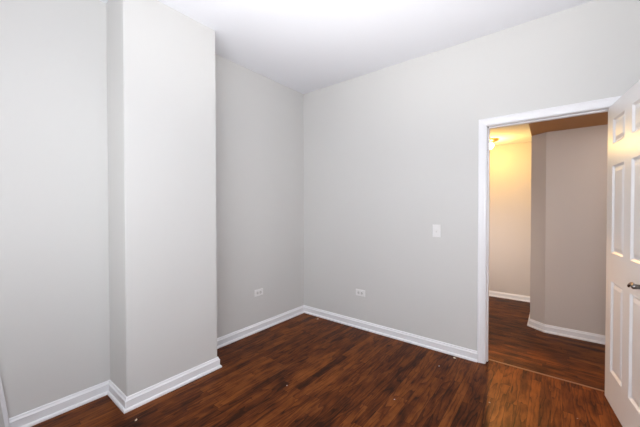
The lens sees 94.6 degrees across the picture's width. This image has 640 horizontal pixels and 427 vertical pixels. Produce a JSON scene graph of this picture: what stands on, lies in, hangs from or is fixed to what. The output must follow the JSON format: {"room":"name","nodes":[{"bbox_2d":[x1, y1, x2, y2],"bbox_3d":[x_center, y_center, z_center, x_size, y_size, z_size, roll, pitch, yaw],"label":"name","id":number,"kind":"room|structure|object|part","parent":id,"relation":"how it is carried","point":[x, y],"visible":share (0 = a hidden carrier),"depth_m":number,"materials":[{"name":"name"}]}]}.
{"room":"empty bedroom","nodes":[
{"label":"empty bedroom","id":0,"kind":"room"},
{"bbox_2d":[0,0,303,426],"bbox_3d":[-1.334,-0.107,2.459,0.100,2.800,3.500,1,1,38],"label":"wall","id":1,"kind":"structure","parent":0,"point":[55,308],"depth_m":2.00,"materials":[{"name":"grey paint"}]},
{"bbox_2d":[254,288,262,296],"bbox_3d":[-0.667,0.864,3.228,0.009,0.072,0.118,1,1,38],"label":"wall outlet","id":2,"kind":"object","parent":1,"relation":"attached to","point":[258,292],"visible":1,"depth_m":3.22,"materials":[{"name":"white plastic"}]},
{"bbox_2d":[106,0,216,396],"bbox_3d":[-1.196,-0.105,2.296,0.322,2.820,0.670,1,1,38],"label":"wall","id":3,"kind":"structure","parent":0,"point":[161,90],"depth_m":2.11,"materials":[{"name":"grey paint"}]},
{"bbox_2d":[9,305,303,426],"bbox_3d":[-0.895,1.245,2.671,0.346,0.089,2.655,1,1,38],"label":"baseboard","id":4,"kind":"structure","parent":3,"relation":"attached to","point":[124,403],"depth_m":2.07,"materials":[{"name":"white paint"}]},
{"bbox_2d":[31,296,621,426],"bbox_3d":[0.652,1.331,2.411,4.700,0.080,6.050,1,1,38],"label":"floor","id":5,"kind":"structure","parent":0,"point":[302,370],"depth_m":2.21,"materials":[{"name":"brown wood"}]},
{"bbox_2d":[0,376,9,426],"bbox_3d":[-1.862,0.778,1.682,0.134,1.052,0.012,-1,1,-41],"label":"trim strip","id":6,"kind":"object","parent":5,"relation":"on","point":[2,398],"visible":1,"depth_m":1.71,"materials":[{"name":"white paint"}]},
{"bbox_2d":[488,359,604,391],"bbox_3d":[1.788,1.291,2.366,0.786,0.007,0.020,1,1,38],"label":"trim","id":7,"kind":"structure","parent":5,"relation":"on","point":[488,359],"depth_m":2.34,"materials":[{"name":"brown wood"}]},
{"bbox_2d":[100,0,593,93],"bbox_3d":[-0.089,-1.545,1.469,3.260,0.100,3.720,1,1,38],"label":"ceiling","id":8,"kind":"structure","parent":0,"point":[303,46],"depth_m":2.40,"materials":[{"name":"paint"}]},
{"bbox_2d":[303,0,639,350],"bbox_3d":[1.318,-0.163,2.672,4.000,2.900,0.120,1,1,38],"label":"wall","id":9,"kind":"structure","parent":0,"point":[391,153],"depth_m":2.83,"materials":[{"name":"grey paint"}]},
{"bbox_2d":[356,289,364,296],"bbox_3d":[0.449,0.884,3.291,0.118,0.072,0.009,1,1,38],"label":"wall outlet","id":10,"kind":"object","parent":9,"relation":"attached to","point":[359,292],"visible":1,"depth_m":3.29,"materials":[{"name":"white plastic"}]},
{"bbox_2d":[304,305,476,361],"bbox_3d":[0.574,1.236,3.187,2.014,0.089,0.026,1,1,38],"label":"baseboard","id":11,"kind":"structure","parent":9,"relation":"attached to","point":[461,352],"depth_m":3.00,"materials":[{"name":"white paint"}]},
{"bbox_2d":[432,225,440,236],"bbox_3d":[1.090,0.164,2.769,0.072,0.118,0.017,1,1,38],"label":"light switch","id":12,"kind":"object","parent":9,"relation":"attached to","point":[436,228],"visible":1,"depth_m":2.77,"materials":[{"name":"white plastic"}]},
{"bbox_2d":[477,96,620,363],"bbox_3d":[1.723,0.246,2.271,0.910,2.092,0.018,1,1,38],"label":"trim","id":13,"kind":"structure","parent":9,"relation":"attached to","point":[607,102],"depth_m":2.52,"materials":[{"name":"white paint"}]},
{"bbox_2d":[605,80,639,426],"bbox_3d":[1.806,0.282,1.757,0.111,2.018,0.785,0,1,31],"label":"door","id":14,"kind":"structure","parent":9,"relation":"in","point":[622,324],"depth_m":1.78,"materials":[{"name":"white paint"}]},
{"bbox_3d":[1.915,0.758,1.887,0.037,0.614,0.218,0,1,31],"label":"panel","id":15,"kind":"part","parent":14,"relation":"part of","materials":[{"name":"white paint"}]},
{"bbox_3d":[1.914,-0.025,1.876,0.037,0.589,0.218,0,1,31],"label":"panel","id":16,"kind":"part","parent":14,"relation":"part of","materials":[{"name":"white paint"}]},
{"bbox_3d":[1.913,-0.545,1.869,0.037,0.170,0.218,0,1,31],"label":"panel","id":17,"kind":"part","parent":14,"relation":"part of","materials":[{"name":"white paint"}]},
{"bbox_3d":[1.742,0.762,1.602,0.037,0.614,0.218,0,1,31],"label":"panel","id":18,"kind":"part","parent":14,"relation":"part of","materials":[{"name":"white paint"}]},
{"bbox_3d":[1.741,-0.021,1.592,0.037,0.589,0.218,0,1,31],"label":"panel","id":19,"kind":"part","parent":14,"relation":"part of","materials":[{"name":"white paint"}]},
{"bbox_3d":[1.618,0.372,1.490,0.067,0.065,0.065,0,1,31],"label":"handle","id":20,"kind":"part","parent":14,"relation":"part of","materials":[{"name":"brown metal"}]},
{"bbox_3d":[1.741,-0.541,1.585,0.037,0.170,0.218,0,1,31],"label":"panel","id":21,"kind":"part","parent":14,"relation":"part of","materials":[{"name":"white paint"}]},
{"bbox_2d":[489,142,530,295],"bbox_3d":[1.850,0.112,5.174,3.140,2.280,0.100,1,1,38],"label":"wall","id":22,"kind":"structure","parent":0,"point":[510,165],"depth_m":4.36,"materials":[{"name":"paint"}]},
{"bbox_2d":[489,290,529,301],"bbox_3d":[1.845,1.213,5.113,3.025,0.080,0.026,1,1,38],"label":"baseboard","id":23,"kind":"structure","parent":22,"relation":"attached to","point":[491,293],"depth_m":4.36,"materials":[{"name":"white paint"}]},
{"bbox_2d":[490,123,531,145],"bbox_3d":[1.801,-1.060,3.838,4.700,0.100,2.330,1,1,38],"label":"ceiling","id":24,"kind":"structure","parent":0,"point":[515,134],"depth_m":3.78,"materials":[{"name":"paint"}]},
{"bbox_2d":[490,138,498,148],"bbox_3d":[2.344,-0.950,4.068,0.216,0.127,0.216,1,1,38],"label":"ceiling light","id":25,"kind":"object","parent":24,"relation":"attached to","point":[492,140],"visible":0.55,"depth_m":4.02,"materials":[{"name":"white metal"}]},
{"bbox_2d":[529,112,607,135],"bbox_3d":[2.615,-0.927,2.430,1.475,0.130,1.123,1,1,38],"label":"ceiling","id":26,"kind":"structure","parent":0,"point":[596,119],"depth_m":2.85,"materials":[{"name":"beige paint"}]},
{"bbox_2d":[530,124,607,334],"bbox_3d":[3.330,0.136,3.268,1.575,2.280,1.260,1,1,38],"label":"wall","id":27,"kind":"structure","parent":0,"point":[569,166],"depth_m":3.06,"materials":[{"name":"paint"}]},
{"bbox_2d":[527,314,604,344],"bbox_3d":[2.846,1.237,3.164,0.845,0.082,1.887,0,1,-15],"label":"baseboard","id":28,"kind":"structure","parent":27,"relation":"attached to","point":[581,335],"depth_m":3.07,"materials":[{"name":"white paint"}]}
]}

